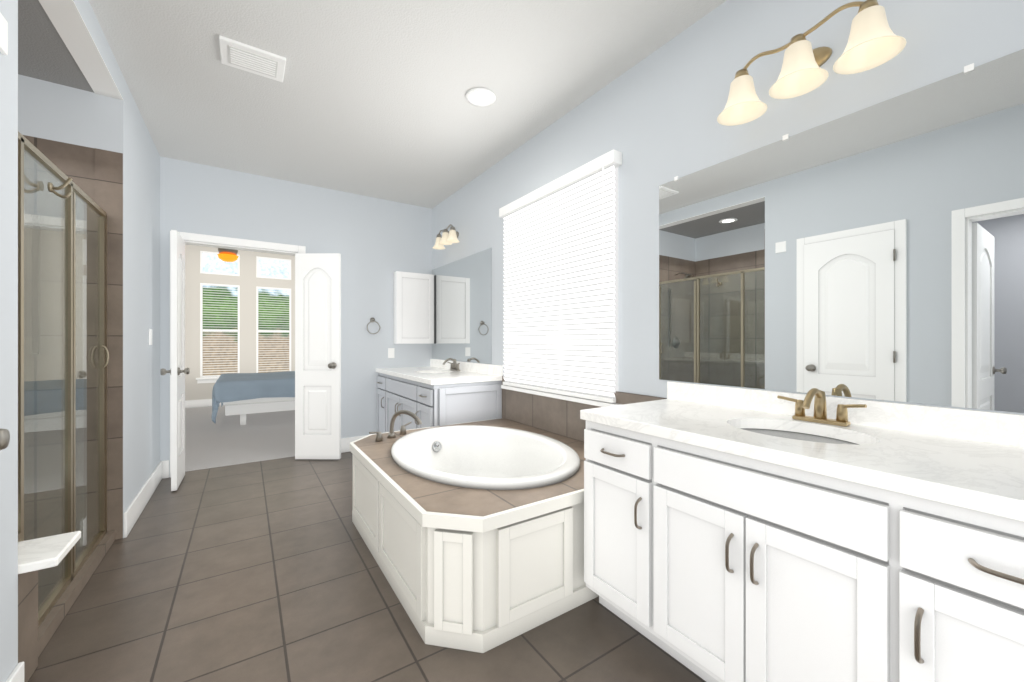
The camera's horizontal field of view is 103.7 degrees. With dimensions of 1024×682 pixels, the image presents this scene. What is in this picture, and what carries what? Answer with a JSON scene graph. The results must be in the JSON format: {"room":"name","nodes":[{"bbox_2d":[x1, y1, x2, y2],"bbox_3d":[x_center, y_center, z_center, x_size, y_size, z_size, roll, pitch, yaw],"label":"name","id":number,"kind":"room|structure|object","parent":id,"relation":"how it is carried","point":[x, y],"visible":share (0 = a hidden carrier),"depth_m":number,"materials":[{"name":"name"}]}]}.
{"room":"bathroom","nodes":[
{"label":"bathroom","id":0,"kind":"room"},
{"bbox_2d":[18,0,93,92],"bbox_3d":[-2.423,-1.470,1.506,0.931,0.080,1.570,0,0,-34],"label":"ceiling","id":1,"kind":"structure","parent":0,"point":[44,53],"depth_m":1.99,"materials":[{"name":"grey paint"}]},
{"bbox_2d":[18,74,94,147],"bbox_3d":[-2.783,-1.270,2.137,0.830,0.320,0.120,0,0,-34],"label":"wall","id":2,"kind":"structure","parent":0,"point":[55,112],"depth_m":2.23,"materials":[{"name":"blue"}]},
{"bbox_2d":[23,135,94,546],"bbox_3d":[-2.783,0.030,2.137,0.830,2.280,0.120,0,0,-34],"label":"tiled wall","id":3,"kind":"structure","parent":0,"point":[76,163],"depth_m":2.23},
{"bbox_2d":[32,215,38,353],"bbox_3d":[-2.618,-0.400,2.035,0.250,1.000,0.235,0,0,-34],"label":"shower fixture","id":4,"kind":"object","parent":3,"relation":"attached to","point":[35,285],"depth_m":2.16,"materials":[{"name":"silver metal"}]},
{"bbox_2d":[95,148,122,539],"bbox_3d":[-2.353,0.030,2.348,0.118,2.280,0.004,0,0,-34],"label":"tiled wall","id":5,"kind":"structure","parent":3,"relation":"attached to","point":[109,183],"depth_m":2.36,"materials":[{"name":"brown tile"}]},
{"bbox_2d":[0,0,159,681],"bbox_3d":[-1.961,-0.200,1.759,0.120,2.740,3.900,0,0,-34],"label":"wall","id":6,"kind":"structure","parent":0,"point":[120,126],"depth_m":2.37,"materials":[{"name":"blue paint"}]},
{"bbox_2d":[0,13,7,54],"bbox_3d":[-1.483,-0.900,1.158,0.012,0.100,0.090,0,0,-34],"label":"switch","id":7,"kind":"object","parent":6,"relation":"attached to","point":[3,36],"visible":0.94,"depth_m":1.18,"materials":[{"name":"white plastic"}]},
{"bbox_2d":[0,428,9,449],"bbox_3d":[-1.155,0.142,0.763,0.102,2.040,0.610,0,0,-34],"label":"door knob","id":8,"kind":"object","parent":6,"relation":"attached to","point":[4,438],"visible":1,"depth_m":0.99,"materials":[{"name":"silver metal"}]},
{"bbox_2d":[5,662,23,681],"bbox_3d":[-1.487,1.095,1.167,0.015,0.150,0.270,0,0,-34],"label":"baseboard","id":9,"kind":"structure","parent":6,"relation":"attached to","point":[16,674],"depth_m":1.25,"materials":[{"name":"white wood"}]},
{"bbox_2d":[39,0,122,99],"bbox_3d":[-1.986,-1.428,1.796,0.120,0.004,1.330,0,0,-34],"label":"trim","id":10,"kind":"structure","parent":6,"relation":"attached to","point":[66,19],"depth_m":1.93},
{"bbox_2d":[124,461,161,537],"bbox_3d":[-2.641,1.095,2.904,0.015,0.150,1.240,0,0,-34],"label":"baseboard","id":11,"kind":"structure","parent":6,"relation":"attached to","point":[135,508],"depth_m":2.73,"materials":[{"name":"white wood"}]},
{"bbox_2d":[149,329,151,344],"bbox_3d":[-2.743,-0.030,3.052,0.008,0.120,0.080,0,0,-34],"label":"switch plate","id":12,"kind":"object","parent":6,"relation":"attached to","point":[150,336],"visible":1,"depth_m":3.03,"materials":[{"name":"white plastic"}]},
{"bbox_2d":[185,244,294,400],"bbox_3d":[-4.842,-0.580,7.649,6.800,3.500,0.100,0,0,-34],"label":"wall","id":13,"kind":"structure","parent":0,"point":[192,313],"depth_m":7.46,"materials":[{"name":"grey paint"}]},
{"bbox_2d":[200,251,202,272],"bbox_3d":[-5.529,-1.400,7.156,0.030,0.400,0.060,0,0,-34],"label":"window","id":14,"kind":"structure","parent":13,"relation":"in","point":[201,262],"depth_m":7.13,"materials":[{"name":"white wood"}]},
{"bbox_2d":[185,399,220,407],"bbox_3d":[-4.810,1.105,7.601,6.800,0.130,0.015,0,0,-34],"label":"baseboard","id":15,"kind":"structure","parent":13,"relation":"attached to","point":[198,403],"depth_m":7.11,"materials":[{"name":"white wood"}]},
{"bbox_2d":[200,383,214,399],"bbox_3d":[-5.316,0.910,7.333,0.580,0.520,0.100,0,0,-34],"label":"wall","id":16,"kind":"structure","parent":13,"relation":"attached to","point":[206,389],"depth_m":7.18,"materials":[{"name":"grey paint"}]},
{"bbox_2d":[196,377,218,379],"bbox_3d":[-5.275,0.665,7.271,0.700,0.030,0.050,0,0,-34],"label":"board","id":17,"kind":"object","parent":16,"relation":"attached to","point":[207,378],"visible":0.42,"depth_m":7.16,"materials":[{"name":"white wood"}]},
{"bbox_2d":[197,375,219,382],"bbox_3d":[-5.298,0.685,7.306,0.660,0.130,0.065,0,0,-34],"label":"window sill","id":18,"kind":"structure","parent":13,"relation":"in","point":[211,376],"depth_m":7.19,"materials":[{"name":"white wood"}]},
{"bbox_2d":[202,272,237,275],"bbox_3d":[-5.300,-1.215,7.308,0.520,0.030,0.060,0,0,-34],"label":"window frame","id":19,"kind":"structure","parent":13,"relation":"in","point":[220,273],"depth_m":7.28,"materials":[{"name":"white wood"}]},
{"bbox_2d":[202,283,237,286],"bbox_3d":[-5.300,-1.015,7.308,0.520,0.030,0.060,0,0,-34],"label":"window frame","id":20,"kind":"structure","parent":13,"relation":"in","point":[209,284],"depth_m":7.28,"materials":[{"name":"white wood"}]},
{"bbox_2d":[202,251,237,255],"bbox_3d":[-5.300,-1.585,7.308,0.520,0.030,0.060,0,0,-34],"label":"window","id":21,"kind":"structure","parent":13,"relation":"in","point":[207,252],"depth_m":7.21,"materials":[{"name":"white wood"}]},
{"bbox_2d":[238,285,239,372],"bbox_3d":[-5.071,-0.190,7.460,0.030,1.680,0.060,0,0,-34],"label":"window frame","id":22,"kind":"structure","parent":13,"relation":"in","point":[238,328],"depth_m":7.44,"materials":[{"name":"white wood"}]},
{"bbox_2d":[238,254,239,275],"bbox_3d":[-5.071,-1.400,7.460,0.030,0.400,0.060,0,0,-34],"label":"window","id":23,"kind":"structure","parent":13,"relation":"in","point":[238,265],"depth_m":7.44,"materials":[{"name":"white wood"}]},
{"bbox_2d":[256,256,257,277],"bbox_3d":[-4.829,-1.400,7.621,0.030,0.400,0.060,0,0,-34],"label":"window","id":24,"kind":"structure","parent":13,"relation":"in","point":[256,266],"depth_m":7.60,"materials":[{"name":"white wood"}]},
{"bbox_2d":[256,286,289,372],"bbox_3d":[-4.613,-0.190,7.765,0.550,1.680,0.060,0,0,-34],"label":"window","id":25,"kind":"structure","parent":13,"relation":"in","point":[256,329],"depth_m":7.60,"materials":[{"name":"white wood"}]},
{"bbox_2d":[258,256,289,260],"bbox_3d":[-4.600,-1.585,7.773,0.520,0.030,0.060,0,0,-34],"label":"window","id":26,"kind":"structure","parent":13,"relation":"in","point":[268,258],"depth_m":7.74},
{"bbox_2d":[258,276,289,279],"bbox_3d":[-4.600,-1.215,7.773,0.520,0.030,0.060,0,0,-34],"label":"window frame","id":27,"kind":"structure","parent":13,"relation":"in","point":[273,277],"depth_m":7.74,"materials":[{"name":"white wood"}]},
{"bbox_2d":[258,287,289,289],"bbox_3d":[-4.600,-1.015,7.773,0.520,0.030,0.060,0,0,-34],"label":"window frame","id":28,"kind":"structure","parent":13,"relation":"in","point":[273,288],"depth_m":7.74,"materials":[{"name":"white wood"}]},
{"bbox_2d":[289,260,290,279],"bbox_3d":[-4.371,-1.400,7.925,0.030,0.400,0.060,0,0,-34],"label":"window","id":29,"kind":"structure","parent":13,"relation":"in","point":[290,269],"depth_m":7.90,"materials":[{"name":"white wood"}]},
{"bbox_2d":[289,289,290,370],"bbox_3d":[-4.371,-0.190,7.925,0.030,1.680,0.060,0,0,-34],"label":"window frame","id":30,"kind":"structure","parent":13,"relation":"in","point":[290,330],"depth_m":7.90,"materials":[{"name":"white wood"}]},
{"bbox_2d":[160,156,431,476],"bbox_3d":[-2.053,-0.200,4.111,2.570,2.740,0.120,0,0,-34],"label":"wall","id":31,"kind":"structure","parent":0,"point":[375,243],"depth_m":4.21,"materials":[{"name":"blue paint"}]},
{"bbox_2d":[162,460,168,478],"bbox_3d":[-2.961,1.095,3.426,0.060,0.150,0.015,0,0,-34],"label":"baseboard","id":32,"kind":"structure","parent":31,"relation":"attached to","point":[165,468],"depth_m":3.42,"materials":[{"name":"white wood"}]},
{"bbox_2d":[160,230,189,490],"bbox_3d":[-2.736,0.150,3.298,0.179,2.020,0.437,0,0,-33],"label":"door","id":33,"kind":"structure","parent":31,"relation":"in","point":[178,371],"depth_m":3.15,"materials":[{"name":"white wood"}]},
{"bbox_2d":[170,231,305,477],"bbox_3d":[-2.531,0.113,3.782,1.040,2.115,0.138,0,0,-34],"label":"door frame","id":34,"kind":"structure","parent":31,"relation":"attached to","point":[232,241],"depth_m":3.68,"materials":[{"name":"white wood"}]},
{"bbox_2d":[295,253,340,458],"bbox_3d":[-1.911,0.150,3.962,0.437,2.020,0.179,0,0,0],"label":"door","id":35,"kind":"structure","parent":31,"relation":"in","point":[317,355],"depth_m":3.95,"materials":[{"name":"white wood"}]},
{"bbox_2d":[341,435,366,452],"bbox_3d":[-1.766,1.095,4.221,0.710,0.150,0.015,0,0,-34],"label":"baseboard","id":36,"kind":"structure","parent":31,"relation":"attached to","point":[345,442],"depth_m":4.23,"materials":[{"name":"white wood"}]},
{"bbox_2d":[367,317,380,333],"bbox_3d":[-1.508,-0.166,4.369,0.146,0.185,0.050,0,0,-34],"label":"towel ring","id":37,"kind":"object","parent":31,"relation":"attached to","point":[372,319],"visible":1,"depth_m":4.36,"materials":[{"name":"silver metal"}]},
{"bbox_2d":[388,348,393,357],"bbox_3d":[-1.351,0.135,4.500,0.070,0.110,0.008,0,0,-34],"label":"electrical outlet plate","id":38,"kind":"object","parent":31,"relation":"attached to","point":[390,352],"visible":1,"depth_m":4.49,"materials":[{"name":"white plastic"}]},
{"bbox_2d":[393,271,433,343],"bbox_3d":[-1.119,-0.370,4.593,0.440,0.800,0.109,0,0,-34],"label":"medicine cabinet","id":39,"kind":"object","parent":31,"relation":"attached to","point":[413,308],"visible":1,"depth_m":4.54,"materials":[{"name":"white wood"}]},
{"bbox_2d":[28,452,705,681],"bbox_3d":[-0.904,1.195,1.632,3.600,0.050,5.520,0,0,-34],"label":"floor","id":40,"kind":"structure","parent":0,"point":[265,571],"depth_m":1.73,"materials":[{"name":"tile"}]},
{"bbox_2d":[18,531,80,681],"bbox_3d":[-1.995,0.943,1.139,1.033,0.455,0.234,0,0,-34],"label":"shower bench","id":41,"kind":"object","parent":40,"relation":"on","point":[35,555],"visible":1,"depth_m":1.38,"materials":[{"name":"stone"}]},
{"bbox_2d":[18,131,114,657],"bbox_3d":[-2.000,0.214,1.788,0.083,1.912,1.316,0,0,-34],"label":"shower enclosure","id":42,"kind":"object","parent":40,"relation":"on","point":[56,604],"visible":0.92,"depth_m":1.84,"materials":[{"name":"glass"}]},
{"bbox_2d":[47,177,72,197],"bbox_3d":[-1.867,-0.638,1.665,0.067,0.090,0.040,0,0,-34],"label":"robe hook","id":43,"kind":"object","parent":42,"relation":"attached to","point":[51,188],"visible":1,"depth_m":1.66,"materials":[{"name":"gold metal"}]},
{"bbox_2d":[376,370,501,432],"bbox_3d":[-0.795,0.755,3.919,0.682,0.830,1.586,0,0,-34],"label":"bathroom vanity","id":44,"kind":"object","parent":40,"relation":"on","point":[439,392],"depth_m":3.35,"materials":[{"name":"white wood"}]},
{"bbox_2d":[376,366,502,381],"bbox_3d":[-0.788,0.320,3.935,0.653,0.040,1.587,0,0,-34],"label":"countertop","id":45,"kind":"structure","parent":44,"relation":"on","point":[428,373],"depth_m":3.60,"materials":[{"name":"white stone"}]},
{"bbox_2d":[440,358,459,369],"bbox_3d":[-0.624,0.235,4.027,0.156,0.130,0.272,0,0,-34],"label":"faucet","id":46,"kind":"object","parent":45,"relation":"on","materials":[{"name":"silver metal"}]},
{"bbox_2d":[349,410,598,652],"bbox_3d":[-0.165,0.816,2.427,1.282,0.708,1.625,0,0,-34],"label":"tub deck","id":47,"kind":"object","parent":40,"relation":"on","point":[471,534],"visible":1,"depth_m":1.72,"materials":[{"name":"wood"}]},
{"bbox_2d":[368,431,382,441],"bbox_3d":[-0.892,0.622,2.630,0.098,0.076,0.067,0,0,-34],"label":"handle","id":48,"kind":"object","parent":47,"relation":"on","point":[379,438],"depth_m":2.64,"materials":[{"name":"silver metal"}]},
{"bbox_2d":[387,410,422,438],"bbox_3d":[-0.724,0.561,2.728,0.199,0.198,0.333,0,0,-34],"label":"faucet","id":49,"kind":"object","parent":47,"relation":"on","point":[403,434],"depth_m":2.73,"materials":[{"name":"silver metal"}]},
{"bbox_2d":[580,417,1023,681],"bbox_3d":[0.929,0.755,1.342,0.662,0.830,1.362,0,0,-34],"label":"bathroom vanity","id":50,"kind":"object","parent":40,"relation":"on","point":[733,534],"depth_m":1.08,"materials":[{"name":"white wood"}]},
{"bbox_2d":[580,397,1023,512],"bbox_3d":[0.938,0.320,1.355,0.633,0.040,1.370,0,0,-34],"label":"countertop","id":51,"kind":"structure","parent":50,"relation":"on","point":[988,473],"depth_m":1.11,"materials":[{"name":"white stone"}]},
{"bbox_2d":[732,421,867,448],"bbox_3d":[0.960,0.411,1.364,0.361,0.165,0.466,0,0,-34],"label":"sink","id":52,"kind":"object","parent":51,"relation":"in","point":[760,426],"depth_m":1.48,"materials":[{"name":"white ceramic"}]},
{"bbox_2d":[776,388,867,424],"bbox_3d":[1.088,0.235,1.449,0.156,0.130,0.272,0,0,-34],"label":"faucet","id":53,"kind":"object","parent":51,"relation":"on","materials":[{"name":"gold metal"}]},
{"bbox_2d":[89,0,726,208],"bbox_3d":[-0.517,-1.610,1.890,2.670,0.080,5.520,0,0,-34],"label":"ceiling","id":54,"kind":"structure","parent":0,"point":[365,98],"depth_m":2.39,"materials":[{"name":"white paint"}]},
{"bbox_2d":[219,35,285,81],"bbox_3d":[-1.439,-1.557,2.238,0.300,0.024,0.230,0,0,-34],"label":"ceiling vent","id":55,"kind":"object","parent":54,"relation":"in","point":[247,58],"visible":0.98,"depth_m":2.21,"materials":[{"name":"white plastic"}]},
{"bbox_2d":[227,45,278,77],"bbox_3d":[-1.439,-1.550,2.238,0.230,0.005,0.160,0,0,-34],"label":"grille","id":56,"kind":"object","parent":55,"relation":"attached to","point":[237,56],"depth_m":2.23,"materials":[{"name":"white metal"}]},
{"bbox_2d":[465,88,495,105],"bbox_3d":[-0.201,-1.564,2.580,0.196,0.012,0.196,0,0,-34],"label":"recessed light","id":57,"kind":"object","parent":54,"relation":"in","point":[480,96],"visible":1,"depth_m":2.57,"materials":[{"name":"white plastic"}]},
{"bbox_2d":[432,0,1023,414],"bbox_3d":[0.562,-0.200,2.606,0.120,2.740,5.520,0,0,-34],"label":"wall","id":58,"kind":"structure","parent":0,"point":[653,116],"depth_m":2.03,"materials":[{"name":"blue paint"}]},
{"bbox_2d":[433,224,459,249],"bbox_3d":[-0.668,-1.088,4.178,0.187,0.186,0.480,0,0,-34],"label":"sconce","id":59,"kind":"object","parent":58,"relation":"attached to","point":[447,237],"visible":1,"depth_m":4.14,"materials":[{"name":"white glass"}]},
{"bbox_2d":[432,247,491,363],"bbox_3d":[-0.566,-0.318,4.189,0.005,1.045,1.385,0,0,-34],"label":"mirror","id":60,"kind":"object","parent":58,"relation":"attached to","point":[462,309],"visible":0.93,"depth_m":4.05,"materials":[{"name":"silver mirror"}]},
{"bbox_2d":[430,359,502,373],"bbox_3d":[-0.524,0.255,4.110,0.020,0.090,1.587,0,0,-34],"label":"backsplash","id":61,"kind":"structure","parent":58,"relation":"attached to","point":[477,368],"depth_m":3.79,"materials":[{"name":"white stone"}]},
{"bbox_2d":[499,149,621,406],"bbox_3d":[0.268,-0.355,2.868,0.077,1.510,1.280,0,0,-34],"label":"window blind","id":62,"kind":"object","parent":58,"relation":"attached to","point":[560,286],"visible":0.92,"depth_m":2.71,"materials":[{"name":"white plastic"}]},
{"bbox_2d":[502,376,666,441],"bbox_3d":[0.363,0.479,2.784,0.011,0.359,1.612,0,0,-34],"label":"tile","id":63,"kind":"structure","parent":58,"relation":"attached to","point":[561,417],"depth_m":2.89,"materials":[{"name":"brown tile"}]},
{"bbox_2d":[717,0,906,125],"bbox_3d":[1.085,-1.058,1.519,0.209,0.216,0.594,0,0,-34],"label":"sconce","id":64,"kind":"object","parent":58,"relation":"attached to","point":[874,40],"visible":1,"depth_m":1.47,"materials":[{"name":"white glass"}]},
{"bbox_2d":[659,49,1023,412],"bbox_3d":[1.244,-0.319,1.459,0.011,1.047,1.654,0,0,-34],"label":"mirror","id":65,"kind":"object","parent":58,"relation":"attached to","point":[876,251],"depth_m":1.43,"materials":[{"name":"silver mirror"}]},
{"bbox_2d":[668,381,1023,444],"bbox_3d":[1.193,0.255,1.525,0.020,0.090,1.370,0,0,-34],"label":"backsplash","id":66,"kind":"structure","parent":58,"relation":"attached to","point":[1002,428],"depth_m":1.34,"materials":[{"name":"white stone"}]},
{"label":"outside","id":67,"kind":"structure","parent":0,"visible":0},
{"bbox_2d":[200,253,288,377],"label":"window","id":68,"kind":"structure","parent":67,"point":[220,312],"depth_m":7.62,"materials":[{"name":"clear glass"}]},
{"bbox_3d":[-3.602,-2.370,5.783,6.800,0.080,4.380,0,0,-34],"label":"ceiling","id":69,"kind":"structure","parent":0,"visible":0},
{"bbox_2d":[217,248,238,261],"bbox_3d":[-4.069,-1.730,5.766,1.216,1.200,1.162,0,0,-34],"label":"fan","id":70,"kind":"object","parent":69,"relation":"hanging from","point":[227,255],"visible":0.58,"depth_m":5.66,"materials":[{"name":"glass"}]},
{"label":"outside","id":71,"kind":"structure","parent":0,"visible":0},
{"bbox_2d":[185,405,294,471],"bbox_3d":[-3.602,1.192,5.783,6.800,0.055,4.380,0,0,-34],"label":"floor carpet","id":72,"kind":"object","parent":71,"point":[223,440],"visible":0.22,"depth_m":4.85,"materials":[{"name":"grey carpet"}]},
{"bbox_2d":[211,371,294,424],"bbox_3d":[-3.407,0.593,6.500,2.241,1.145,1.684,0,0,-34],"label":"bed","id":73,"kind":"object","parent":72,"relation":"on","point":[242,395],"visible":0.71,"depth_m":5.54,"materials":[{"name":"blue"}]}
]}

